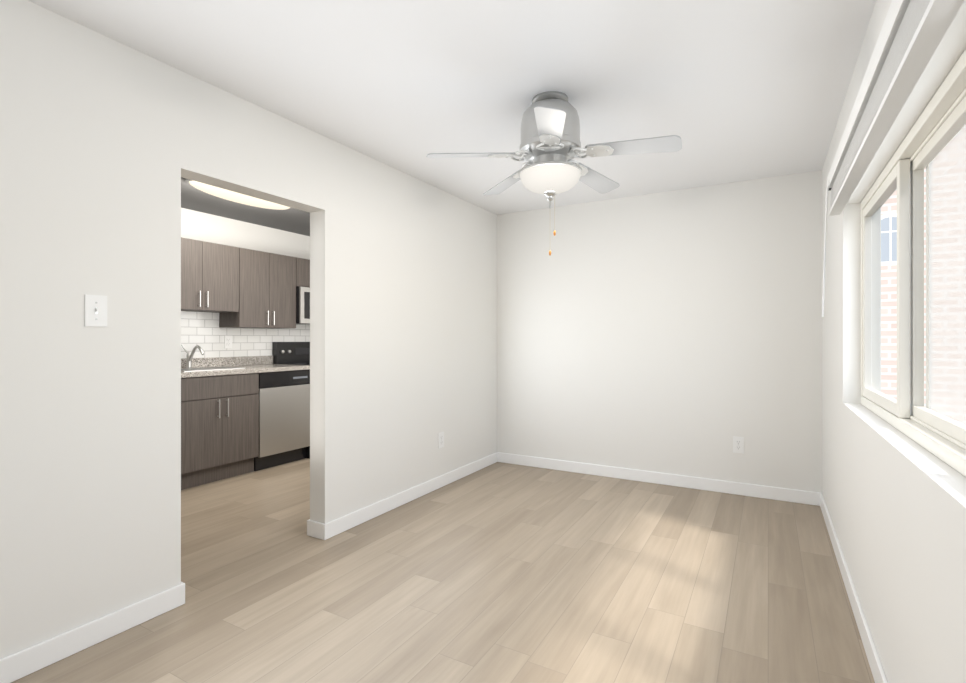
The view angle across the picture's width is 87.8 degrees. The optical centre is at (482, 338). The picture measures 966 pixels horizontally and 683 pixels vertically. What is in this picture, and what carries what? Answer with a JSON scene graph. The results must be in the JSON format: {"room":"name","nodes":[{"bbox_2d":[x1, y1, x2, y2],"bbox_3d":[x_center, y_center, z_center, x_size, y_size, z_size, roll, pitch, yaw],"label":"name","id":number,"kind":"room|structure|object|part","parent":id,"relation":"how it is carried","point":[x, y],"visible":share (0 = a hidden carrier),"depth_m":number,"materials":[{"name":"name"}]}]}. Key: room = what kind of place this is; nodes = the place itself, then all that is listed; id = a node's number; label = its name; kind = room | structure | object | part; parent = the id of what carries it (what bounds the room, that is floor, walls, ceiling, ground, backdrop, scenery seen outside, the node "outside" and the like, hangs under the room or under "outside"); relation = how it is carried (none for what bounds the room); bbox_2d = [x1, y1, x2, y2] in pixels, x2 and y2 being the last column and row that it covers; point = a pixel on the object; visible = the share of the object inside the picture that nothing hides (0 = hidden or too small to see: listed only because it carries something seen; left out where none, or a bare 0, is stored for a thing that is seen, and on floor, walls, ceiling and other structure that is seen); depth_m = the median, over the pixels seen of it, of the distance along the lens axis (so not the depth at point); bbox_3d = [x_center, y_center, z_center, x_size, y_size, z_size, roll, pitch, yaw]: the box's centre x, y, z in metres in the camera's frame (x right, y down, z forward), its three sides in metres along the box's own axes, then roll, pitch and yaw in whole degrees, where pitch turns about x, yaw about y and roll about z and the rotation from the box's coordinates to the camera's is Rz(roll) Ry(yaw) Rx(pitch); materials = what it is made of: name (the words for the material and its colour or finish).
{"room":"empty dining room","nodes":[
{"label":"empty dining room","id":0,"kind":"room"},
{"bbox_2d":[181,208,309,259],"bbox_3d":[-3.028,-0.007,4.368,0.100,2.505,4.405,0,0,30],"label":"wall","id":1,"kind":"structure","parent":0,"point":[201,226],"depth_m":5.20,"materials":[{"name":"white paint"}]},
{"bbox_2d":[181,237,240,312],"bbox_3d":[-2.654,-0.570,4.578,0.318,0.621,0.721,0,0,30],"label":"upper cabinet","id":2,"kind":"object","parent":1,"relation":"attached to","point":[235,287],"depth_m":4.57,"materials":[{"name":"laminate"}]},
{"bbox_2d":[181,311,309,358],"bbox_3d":[-2.642,-0.006,4.937,0.008,0.548,2.884,0,0,30],"label":"backsplash","id":3,"kind":"structure","parent":1,"relation":"attached to","point":[205,332],"depth_m":5.04,"materials":[{"name":"tile"}]},
{"bbox_2d":[224,336,231,347],"bbox_3d":[-2.564,0.030,5.057,0.008,0.129,0.078,0,0,30],"label":"outlet","id":4,"kind":"object","parent":3,"relation":"attached to","point":[227,341],"visible":1,"depth_m":5.05,"materials":[{"name":"white plastic"}]},
{"bbox_2d":[219,248,296,328],"bbox_3d":[-2.310,-0.497,5.184,0.318,0.766,0.667,0,0,30],"label":"upper cabinet","id":5,"kind":"object","parent":1,"relation":"attached to","point":[268,280],"depth_m":5.07,"materials":[{"name":"laminate"}]},
{"bbox_2d":[297,285,309,324],"bbox_3d":[-1.938,-0.365,5.778,0.379,0.401,0.723,0,0,30],"label":"microwave","id":6,"kind":"object","parent":1,"relation":"attached to","point":[303,291],"depth_m":5.41,"materials":[{"name":"metal"}]},
{"bbox_2d":[297,258,309,284],"bbox_3d":[-1.964,-0.724,5.793,0.318,0.313,0.727,0,0,30],"label":"upper cabinet","id":7,"kind":"object","parent":1,"relation":"attached to","point":[303,265],"depth_m":5.48,"materials":[{"name":"laminate"}]},
{"bbox_2d":[181,177,309,235],"bbox_3d":[-1.998,-1.240,3.841,2.211,0.039,4.305,0,0,30],"label":"ceiling","id":8,"kind":"structure","parent":0,"point":[294,220],"depth_m":4.84,"materials":[{"name":"grey paint"}]},
{"bbox_2d":[185,178,290,209],"bbox_3d":[-1.993,-1.179,4.186,0.336,0.081,0.958,0,0,30],"label":"kitchen ceiling light","id":9,"kind":"object","parent":8,"relation":"attached to","point":[229,195],"visible":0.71,"depth_m":4.06,"materials":[{"name":"white plastic"}]},
{"bbox_2d":[0,0,496,658],"bbox_3d":[-1.424,-0.007,2.479,0.133,2.505,6.105,0,0,30],"label":"wall","id":10,"kind":"structure","parent":0,"point":[106,144],"depth_m":2.23,"materials":[{"name":"white paint"}]},
{"bbox_2d":[0,582,184,682],"bbox_3d":[-2.138,1.196,1.077,0.018,0.098,2.962,0,0,30],"label":"baseboard","id":11,"kind":"structure","parent":10,"relation":"attached to","point":[30,660],"depth_m":2.02,"materials":[{"name":"white"}]},
{"bbox_2d":[85,294,106,326],"bbox_3d":[-1.579,-0.115,2.053,0.017,0.129,0.078,0,0,30],"label":"switch plate","id":12,"kind":"object","parent":10,"relation":"attached to","point":[95,310],"visible":1,"depth_m":2.05,"materials":[{"name":"white plastic"}]},
{"bbox_2d":[307,519,315,537],"bbox_3d":[-0.546,1.196,4.174,0.014,0.098,2.291,0,0,30],"label":"baseboard","id":13,"kind":"structure","parent":10,"relation":"attached to","point":[311,525],"depth_m":3.16,"materials":[{"name":"white wood"}]},
{"bbox_2d":[316,452,499,539],"bbox_3d":[-0.423,1.196,4.096,0.018,0.098,2.276,0,0,30],"label":"baseboard","id":14,"kind":"structure","parent":10,"relation":"attached to","point":[330,529],"depth_m":3.70,"materials":[{"name":"white wood"}]},
{"bbox_2d":[438,432,443,448],"bbox_3d":[-0.351,0.850,4.224,0.008,0.129,0.078,0,0,30],"label":"outlet","id":15,"kind":"object","parent":10,"relation":"attached to","point":[440,439],"visible":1,"depth_m":4.22,"materials":[{"name":"white plastic"}]},
{"bbox_2d":[11,458,874,682],"bbox_3d":[-1.144,1.295,2.320,5.399,0.100,6.305,0,0,30],"label":"floor","id":16,"kind":"structure","parent":0,"point":[498,572],"depth_m":2.47,"materials":[{"name":"brown wood"}]},
{"bbox_2d":[181,373,258,489],"bbox_3d":[-2.515,0.780,4.505,0.631,0.930,0.730,0,0,30],"label":"base cabinet","id":17,"kind":"object","parent":16,"relation":"on","point":[219,427],"visible":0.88,"depth_m":4.35,"materials":[{"name":"laminate"}]},
{"bbox_2d":[254,369,309,470],"bbox_3d":[-2.198,0.781,5.093,0.603,0.928,0.600,0,0,30],"label":"dishwasher","id":18,"kind":"object","parent":16,"relation":"on","point":[284,417],"visible":0.65,"depth_m":4.92,"materials":[{"name":"silver metal"}]},
{"bbox_2d":[272,342,309,458],"bbox_3d":[-1.829,0.639,5.670,0.674,1.212,0.761,0,0,30],"label":"range","id":19,"kind":"object","parent":16,"relation":"on","point":[293,353],"visible":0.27,"depth_m":5.61,"materials":[{"name":"black metal"}]},
{"bbox_3d":[-2.885,0.780,3.855,0.631,0.930,0.759,0,0,30],"label":"base cabinet","id":20,"kind":"object","parent":16,"relation":"on","visible":0},
{"bbox_2d":[181,343,309,377],"bbox_3d":[-2.556,0.176,4.437,0.628,0.273,2.098,0,0,30],"label":"countertop","id":21,"kind":"structure","parent":20,"relation":"on","point":[191,366],"depth_m":4.80,"materials":[{"name":"stone"}]},
{"bbox_2d":[181,343,204,368],"bbox_3d":[-2.643,0.156,4.577,0.264,0.233,0.088,0,0,30],"label":"faucet","id":22,"kind":"object","parent":21,"relation":"on","point":[186,363],"depth_m":4.62,"materials":[{"name":"grey metal"}]},
{"bbox_2d":[28,0,875,214],"bbox_3d":[-1.144,-1.310,2.320,5.399,0.100,6.305,0,0,30],"label":"ceiling","id":23,"kind":"structure","parent":0,"point":[728,91],"depth_m":2.37,"materials":[{"name":"white paint"}]},
{"bbox_2d":[426,91,681,255],"bbox_3d":[0.393,-0.850,2.637,1.218,0.821,1.250,0,0,30],"label":"ceiling fan","id":24,"kind":"object","parent":23,"relation":"hanging from","point":[550,148],"visible":1,"depth_m":2.54,"materials":[{"name":"grey metal"}]},
{"bbox_3d":[-0.064,-0.941,2.569,0.399,0.062,0.356,0,0,30],"label":"blade","id":25,"kind":"part","parent":24,"relation":"part of","materials":[{"name":"grey"}]},
{"bbox_3d":[0.154,-0.941,3.021,0.424,0.062,0.319,0,0,30],"label":"blade","id":26,"kind":"part","parent":24,"relation":"part of","materials":[{"name":"grey"}]},
{"bbox_3d":[0.301,-0.941,2.227,0.261,0.062,0.448,0,0,30],"label":"blade","id":27,"kind":"part","parent":24,"relation":"part of","materials":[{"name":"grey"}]},
{"bbox_3d":[0.353,-1.075,2.647,0.322,0.370,0.322,0,0,30],"label":"motor","id":28,"kind":"part","parent":24,"relation":"part of","materials":[{"name":"grey metal"}]},
{"bbox_3d":[0.353,-0.825,2.647,0.322,0.102,0.322,0,0,30],"label":"lamp shade","id":29,"kind":"part","parent":24,"relation":"part of","materials":[{"name":"white glass"}]},
{"bbox_3d":[0.648,-0.941,2.949,0.212,0.062,0.455,0,0,30],"label":"blade","id":30,"kind":"part","parent":24,"relation":"part of","materials":[{"name":"grey"}]},
{"bbox_3d":[0.736,-0.941,2.471,0.457,0.062,0.145,0,0,30],"label":"blade","id":31,"kind":"part","parent":24,"relation":"part of","materials":[{"name":"grey"}]},
{"bbox_2d":[497,170,821,492],"bbox_3d":[0.367,-0.007,5.030,5.349,2.505,0.100,0,0,30],"label":"wall","id":32,"kind":"structure","parent":0,"point":[677,332],"depth_m":4.27,"materials":[{"name":"white paint"}]},
{"bbox_2d":[500,452,815,504],"bbox_3d":[1.313,1.196,4.427,2.703,0.098,0.015,0,0,30],"label":"baseboard","id":33,"kind":"structure","parent":32,"relation":"attached to","point":[760,491],"depth_m":4.27,"materials":[{"name":"white wood"}]},
{"bbox_2d":[733,436,743,452],"bbox_3d":[2.043,0.847,4.016,0.078,0.129,0.008,0,0,30],"label":"outlet","id":34,"kind":"object","parent":32,"relation":"attached to","point":[738,444],"visible":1,"depth_m":4.01,"materials":[{"name":"white plastic"}]},
{"bbox_2d":[822,0,965,682],"bbox_3d":[1.091,-0.007,1.051,0.160,2.505,6.105,0,0,30],"label":"wall","id":35,"kind":"structure","parent":0,"point":[894,499],"depth_m":1.75,"materials":[{"name":"white paint"}]},
{"bbox_2d":[816,492,887,682],"bbox_3d":[1.013,1.196,1.095,0.018,0.098,6.105,0,0,30],"label":"baseboard","id":36,"kind":"structure","parent":35,"relation":"attached to","point":[879,676],"depth_m":2.24,"materials":[{"name":"white wood"}]},
{"bbox_2d":[861,49,965,476],"bbox_3d":[1.408,-0.189,1.526,0.092,1.061,2.543,0,0,30],"label":"window","id":37,"kind":"structure","parent":35,"relation":"in","point":[947,98],"depth_m":1.87,"materials":[{"name":"white plastic"}]},
{"label":"sash glass","id":38,"kind":"part","parent":37,"relation":"part of","materials":[{"name":"clear glass"}]},
{"bbox_3d":[1.784,-0.189,2.242,0.032,0.969,0.838,0,0,30],"label":"window sash far","id":39,"kind":"part","parent":37,"relation":"part of","materials":[{"name":"white plastic"}]},
{"bbox_2d":[822,0,964,316],"bbox_3d":[1.258,-0.477,1.608,0.094,0.814,2.676,0,0,30],"label":"window blinds","id":40,"kind":"object","parent":37,"relation":"attached to","point":[911,35],"visible":1,"depth_m":1.46,"materials":[{"name":"white plastic"}]},
{"bbox_3d":[1.421,-0.189,1.522,0.032,0.969,0.863,0,0,30],"label":"window sash mid","id":41,"kind":"part","parent":37,"relation":"part of","materials":[{"name":"white plastic"}]},
{"label":"sash glass","id":42,"kind":"part","parent":37,"relation":"part of","materials":[{"name":"clear glass"}]},
{"bbox_2d":[929,124,965,424],"bbox_3d":[1.231,-0.189,1.139,0.001,0.973,1.607,0,0,30],"label":"screen","id":43,"kind":"object","parent":37,"relation":"attached to","point":[959,266],"depth_m":1.63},
{"label":"outside","id":44,"kind":"structure","parent":0,"visible":0},
{"bbox_2d":[881,126,965,423],"bbox_3d":[9.569,-2.820,2.137,13.471,10.000,0.230,0,0,30],"label":"building","id":45,"kind":"structure","parent":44,"point":[891,292],"depth_m":5.07,"materials":[{"name":"beige brick"}]}
]}

